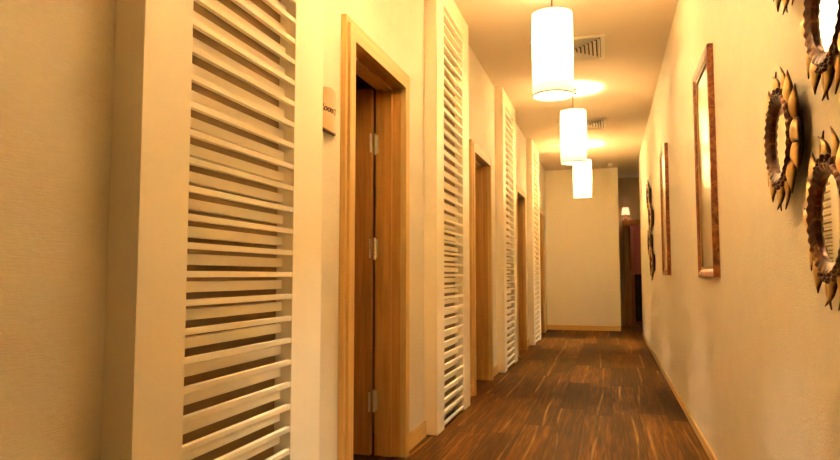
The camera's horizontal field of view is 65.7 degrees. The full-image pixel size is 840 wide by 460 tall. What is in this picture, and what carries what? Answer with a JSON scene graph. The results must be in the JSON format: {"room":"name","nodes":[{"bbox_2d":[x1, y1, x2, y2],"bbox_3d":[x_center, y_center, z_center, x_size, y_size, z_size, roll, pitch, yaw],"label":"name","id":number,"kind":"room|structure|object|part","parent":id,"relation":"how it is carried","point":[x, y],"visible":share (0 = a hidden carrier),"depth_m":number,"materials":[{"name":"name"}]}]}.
{"room":"spa corridor","nodes":[
{"label":"spa corridor","id":0,"kind":"room"},
{"bbox_2d":[0,0,546,459],"bbox_3d":[-0.103,-0.218,3.996,0.150,3.000,17.570,-1,-4,16],"label":"wall","id":1,"kind":"structure","parent":0,"point":[57,57],"depth_m":1.44,"materials":[{"name":"paint"}]},
{"bbox_2d":[101,0,323,459],"bbox_3d":[-0.554,-0.362,2.026,0.085,2.992,1.000,-1,-4,16],"label":"louvered panel","id":2,"kind":"object","parent":1,"relation":"attached to","point":[213,298],"visible":1,"depth_m":1.86,"materials":[{"name":"beige paint"}]},
{"bbox_2d":[323,87,335,135],"bbox_3d":[-0.383,-0.499,2.720,0.037,0.184,0.206,-1,-4,16],"label":"plaque","id":3,"kind":"object","parent":1,"relation":"attached to","point":[329,95],"visible":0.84,"depth_m":2.70,"materials":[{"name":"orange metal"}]},
{"bbox_2d":[424,0,469,435],"bbox_3d":[0.208,-0.177,4.644,0.085,2.992,1.000,-1,-4,16],"label":"louvered panel","id":4,"kind":"object","parent":1,"relation":"attached to","point":[446,76],"visible":1,"depth_m":4.43,"materials":[{"name":"beige paint"}]},
{"bbox_3d":[0.201,-1.593,4.721,0.084,0.155,0.584,-1,-4,16],"label":"rail","id":5,"kind":"part","parent":4,"relation":"part of","materials":[{"name":"beige paint"}]},
{"bbox_2d":[409,324,547,450],"bbox_3d":[-0.041,1.225,3.813,0.014,0.094,17.450,-1,-4,16],"label":"baseboard","id":6,"kind":"structure","parent":1,"relation":"attached to","point":[418,434],"depth_m":3.94,"materials":[{"name":"brown wood"}]},
{"bbox_2d":[494,87,517,372],"bbox_3d":[0.971,0.009,7.269,0.085,2.992,1.000,-1,-4,16],"label":"louvered panel","id":7,"kind":"object","parent":1,"relation":"attached to","point":[505,124],"visible":1,"depth_m":6.92,"materials":[{"name":"beige paint"}]},
{"bbox_3d":[0.964,-1.407,7.346,0.084,0.155,0.584,-1,-4,16],"label":"rail","id":8,"kind":"part","parent":7,"relation":"part of","materials":[{"name":"beige paint"}]},
{"bbox_2d":[526,139,540,344],"bbox_3d":[1.734,0.195,9.894,0.085,2.992,1.000,-1,-4,16],"label":"louvered panel","id":9,"kind":"object","parent":1,"relation":"attached to","point":[532,153],"visible":0.99,"depth_m":9.51,"materials":[{"name":"beige paint"}]},
{"bbox_3d":[1.727,-1.222,9.971,0.084,0.155,0.584,-1,-4,16],"label":"rail","id":10,"kind":"part","parent":9,"relation":"part of","materials":[{"name":"beige paint"}]},
{"bbox_2d":[356,74,375,432],"bbox_3d":[-0.137,0.010,7.226,1.720,3.000,11.370,-1,-4,16],"label":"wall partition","id":11,"kind":"structure","parent":0,"point":[361,84],"depth_m":4.25,"materials":[{"name":"brown wood"}]},
{"bbox_2d":[337,14,409,459],"bbox_3d":[-0.635,0.156,3.417,0.936,2.171,0.962,-1,-4,16],"label":"door frame","id":12,"kind":"structure","parent":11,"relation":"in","point":[361,56],"depth_m":3.64,"materials":[{"name":"brown wood"}]},
{"bbox_2d":[469,139,492,395],"bbox_3d":[0.137,0.344,6.070,0.936,2.171,0.962,-1,-4,16],"label":"door frame","id":13,"kind":"structure","parent":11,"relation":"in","point":[480,163],"depth_m":6.29,"materials":[{"name":"brown wood"}]},
{"bbox_2d":[516,184,526,356],"bbox_3d":[0.895,0.528,8.676,0.936,2.171,0.962,-1,-4,16],"label":"door frame","id":14,"kind":"structure","parent":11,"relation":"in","point":[520,194],"depth_m":8.91,"materials":[{"name":"brown wood"}]},
{"bbox_2d":[540,208,545,332],"bbox_3d":[1.655,0.713,11.292,0.936,2.171,0.962,-1,-4,16],"label":"door frame","id":15,"kind":"structure","parent":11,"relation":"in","point":[542,234],"depth_m":11.54,"materials":[{"name":"brown wood"}]},
{"bbox_3d":[2.087,0.705,11.166,0.036,2.171,0.962,-1,-4,16],"label":"casing","id":16,"kind":"part","parent":15,"relation":"part of","materials":[{"name":"brown wood"}]},
{"bbox_2d":[353,320,709,459],"bbox_3d":[1.575,1.456,5.702,6.200,0.100,22.400,-1,-4,16],"label":"floor","id":17,"kind":"structure","parent":0,"point":[571,394],"depth_m":4.84,"materials":[{"name":"brown wood"}]},
{"bbox_2d":[634,274,641,320],"bbox_3d":[5.444,1.515,14.569,1.240,1.035,0.646,-1,-4,16],"label":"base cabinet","id":18,"kind":"object","parent":17,"relation":"on","point":[638,281],"visible":0.08,"depth_m":14.44,"materials":[{"name":"brown wood"}]},
{"bbox_2d":[454,0,677,177],"bbox_3d":[1.575,-1.636,5.921,6.200,0.100,22.400,-1,-4,16],"label":"ceiling","id":19,"kind":"structure","parent":0,"point":[619,88],"depth_m":6.22,"materials":[{"name":"paint"}]},
{"bbox_2d":[531,0,576,101],"bbox_3d":[0.898,-1.293,4.371,0.292,0.804,0.276,-1,-4,16],"label":"pendant lamp","id":20,"kind":"object","parent":19,"relation":"hanging from","point":[552,26],"visible":1,"depth_m":4.25,"materials":[{"name":"white fabric"}]},
{"bbox_2d":[531,34,604,61],"bbox_3d":[1.322,-1.584,5.761,0.610,0.026,0.610,-1,-4,16],"label":"ceiling vent","id":21,"kind":"object","parent":19,"relation":"in","point":[592,47],"visible":0.51,"depth_m":5.68,"materials":[{"name":"white metal"}]},
{"bbox_2d":[560,88,588,164],"bbox_3d":[1.647,-1.110,6.948,0.292,0.804,0.276,-1,-4,16],"label":"pendant lamp","id":22,"kind":"object","parent":19,"relation":"hanging from","point":[572,120],"visible":0.93,"depth_m":6.83,"materials":[{"name":"white fabric"}]},
{"bbox_3d":[1.639,-0.991,6.942,0.269,0.558,0.269,-1,-4,16],"label":"lamp shade","id":23,"kind":"part","parent":22,"relation":"part of","materials":[{"name":"white fabric"}]},
{"bbox_2d":[557,118,605,131],"bbox_3d":[2.149,-1.383,8.606,0.610,0.026,0.610,-1,-4,16],"label":"ceiling vent","id":24,"kind":"object","parent":19,"relation":"in","point":[596,123],"visible":0.57,"depth_m":8.53,"materials":[{"name":"white metal"}]},
{"bbox_2d":[573,159,592,197],"bbox_3d":[2.481,-0.901,9.906,0.292,0.804,0.276,-1,-4,16],"label":"pendant lamp","id":25,"kind":"object","parent":19,"relation":"hanging from","point":[582,179],"visible":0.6,"depth_m":9.79,"materials":[{"name":"white fabric"}]},
{"bbox_2d":[545,168,620,325],"bbox_3d":[3.037,0.359,12.160,1.322,3.000,0.140,-1,-4,16],"label":"wall","id":26,"kind":"structure","parent":0,"point":[583,258],"depth_m":12.08,"materials":[{"name":"paint"}]},
{"bbox_2d":[548,325,620,330],"bbox_3d":[3.022,1.806,11.982,1.308,0.088,0.014,-1,-4,16],"label":"baseboard","id":27,"kind":"structure","parent":26,"relation":"attached to","point":[550,327],"depth_m":11.97,"materials":[{"name":"brown wood"}]},
{"bbox_2d":[618,177,639,325],"bbox_3d":[4.643,0.426,13.103,4.180,3.000,0.150,-1,-4,16],"label":"wall","id":28,"kind":"structure","parent":0,"point":[628,188],"depth_m":13.20,"materials":[{"name":"beige paint"}]},
{"bbox_2d":[621,207,629,219],"bbox_3d":[4.147,-0.317,13.116,0.164,0.265,0.202,-1,-4,16],"label":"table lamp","id":29,"kind":"object","parent":28,"relation":"attached to","point":[625,211],"visible":1,"depth_m":13.06,"materials":[{"name":"beige fabric"}]},
{"bbox_3d":[4.142,-0.379,13.102,0.164,0.145,0.164,-1,-4,16],"label":"lamp shade","id":30,"kind":"part","parent":29,"relation":"part of","materials":[{"name":"beige fabric"}]},
{"bbox_2d":[628,225,640,273],"bbox_3d":[5.566,0.514,14.342,2.700,3.000,2.750,-1,-4,16],"label":"wall","id":31,"kind":"structure","parent":0,"point":[636,228],"depth_m":15.76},
{"bbox_2d":[623,220,639,325],"bbox_3d":[4.732,0.882,13.435,1.016,2.137,0.959,-1,-4,16],"label":"door frame","id":32,"kind":"structure","parent":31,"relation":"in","point":[628,234],"depth_m":13.17,"materials":[{"name":"brown wood"}]},
{"bbox_3d":[4.603,0.851,12.991,1.016,2.137,0.030,-1,-4,16],"label":"casing","id":33,"kind":"part","parent":32,"relation":"part of","materials":[{"name":"brown wood"}]},
{"bbox_2d":[639,0,839,459],"bbox_3d":[1.478,-0.290,2.983,0.150,3.000,16.500,-1,-4,16],"label":"wall","id":34,"kind":"structure","parent":0,"point":[751,352],"depth_m":2.61,"materials":[{"name":"paint"}]},
{"bbox_2d":[646,180,651,210],"bbox_3d":[2.842,-0.421,8.076,0.054,0.415,0.398,-1,-4,16],"label":"sunburst mirror","id":35,"kind":"object","parent":34,"relation":"attached to","point":[648,189],"visible":0.88,"depth_m":7.98,"materials":[{"name":"brown mirror"}]},
{"bbox_2d":[647,227,652,257],"bbox_3d":[2.831,0.155,7.997,0.054,0.415,0.398,-1,-4,16],"label":"sunburst mirror","id":36,"kind":"object","parent":34,"relation":"attached to","point":[649,237],"visible":0.79,"depth_m":7.90,"materials":[{"name":"brown mirror"}]},
{"bbox_2d":[648,201,653,234],"bbox_3d":[2.753,-0.143,7.748,0.054,0.415,0.398,-1,-4,16],"label":"sunburst mirror","id":37,"kind":"object","parent":34,"relation":"attached to","point":[650,211],"visible":1,"depth_m":7.65,"materials":[{"name":"brown mirror"}]},
{"bbox_2d":[649,245,654,279],"bbox_3d":[2.736,0.386,7.653,0.054,0.415,0.398,-1,-4,16],"label":"sunburst mirror","id":38,"kind":"object","parent":34,"relation":"attached to","point":[652,255],"visible":1,"depth_m":7.55,"materials":[{"name":"brown mirror"}]},
{"bbox_2d":[659,143,670,274],"bbox_3d":[2.253,-0.168,5.980,0.030,1.170,0.585,-1,-4,16],"label":"framed mirror","id":39,"kind":"object","parent":34,"relation":"attached to","point":[663,157],"visible":1,"depth_m":5.99,"materials":[{"name":"brown wood"}]},
{"bbox_2d":[662,157,666,268],"bbox_3d":[2.263,-0.169,5.977,0.008,1.066,0.481,-1,-4,16],"label":"mirror glass","id":40,"kind":"object","parent":39,"relation":"attached to","point":[664,241],"depth_m":6.17,"materials":[{"name":"silver"}]},
{"bbox_2d":[642,333,717,459],"bbox_3d":[1.400,1.180,2.902,0.012,0.055,16.500,-1,-4,16],"label":"baseboard","id":41,"kind":"structure","parent":34,"relation":"attached to","point":[707,448],"depth_m":4.61,"materials":[{"name":"brown wood"}]},
{"bbox_2d":[692,43,719,277],"bbox_3d":[1.530,-0.331,3.491,0.030,1.170,0.585,-1,-4,16],"label":"framed mirror","id":42,"kind":"object","parent":34,"relation":"attached to","point":[708,251],"visible":1,"depth_m":3.47,"materials":[{"name":"brown wood"}]},
{"bbox_2d":[698,67,712,266],"bbox_3d":[1.540,-0.332,3.488,0.008,1.066,0.481,-1,-4,16],"label":"mirror glass","id":43,"kind":"object","parent":42,"relation":"attached to","point":[704,197],"depth_m":3.57,"materials":[{"name":"silver"}]},
{"bbox_2d":[773,0,793,14],"bbox_3d":[1.012,-0.806,1.777,0.054,0.415,0.398,-1,-4,16],"label":"sunburst mirror","id":44,"kind":"object","parent":34,"relation":"attached to","point":[777,2],"visible":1,"depth_m":1.81,"materials":[{"name":"brown mirror"}]},
{"bbox_2d":[763,66,804,210],"bbox_3d":[1.052,-0.263,1.879,0.054,0.415,0.398,-1,-4,16],"label":"sunburst mirror","id":45,"kind":"object","parent":34,"relation":"attached to","point":[784,137],"visible":1,"depth_m":1.84,"materials":[{"name":"gold metal"}]},
{"bbox_2d":[773,104,785,173],"bbox_3d":[1.051,-0.263,1.879,0.012,0.203,0.203,-1,-4,16],"label":"mirror glass","id":46,"kind":"object","parent":45,"relation":"attached to","point":[779,137],"depth_m":1.90,"materials":[{"name":"white"}]},
{"bbox_2d":[800,0,839,100],"bbox_3d":[0.927,-0.503,1.462,0.054,0.415,0.398,-1,-4,16],"label":"sunburst mirror","id":47,"kind":"object","parent":34,"relation":"attached to","point":[820,25],"visible":1,"depth_m":1.50,"materials":[{"name":"brown mirror"}]},
{"bbox_2d":[815,0,837,52],"bbox_3d":[0.926,-0.503,1.463,0.012,0.203,0.203,-1,-4,16],"label":"mirror glass","id":48,"kind":"object","parent":47,"relation":"attached to","point":[825,10],"depth_m":1.49,"materials":[{"name":"white"}]},
{"bbox_2d":[803,126,839,310],"bbox_3d":[0.939,-0.026,1.470,0.054,0.415,0.398,-1,-4,16],"label":"sunburst mirror","id":49,"kind":"object","parent":34,"relation":"attached to","point":[821,216],"visible":1,"depth_m":1.50,"materials":[{"name":"brown mirror"}]},
{"bbox_2d":[818,174,839,262],"bbox_3d":[0.938,-0.026,1.470,0.012,0.203,0.203,-1,-4,16],"label":"mirror glass","id":50,"kind":"object","parent":49,"relation":"attached to","point":[828,192],"depth_m":1.49,"materials":[{"name":"white"}]}
]}

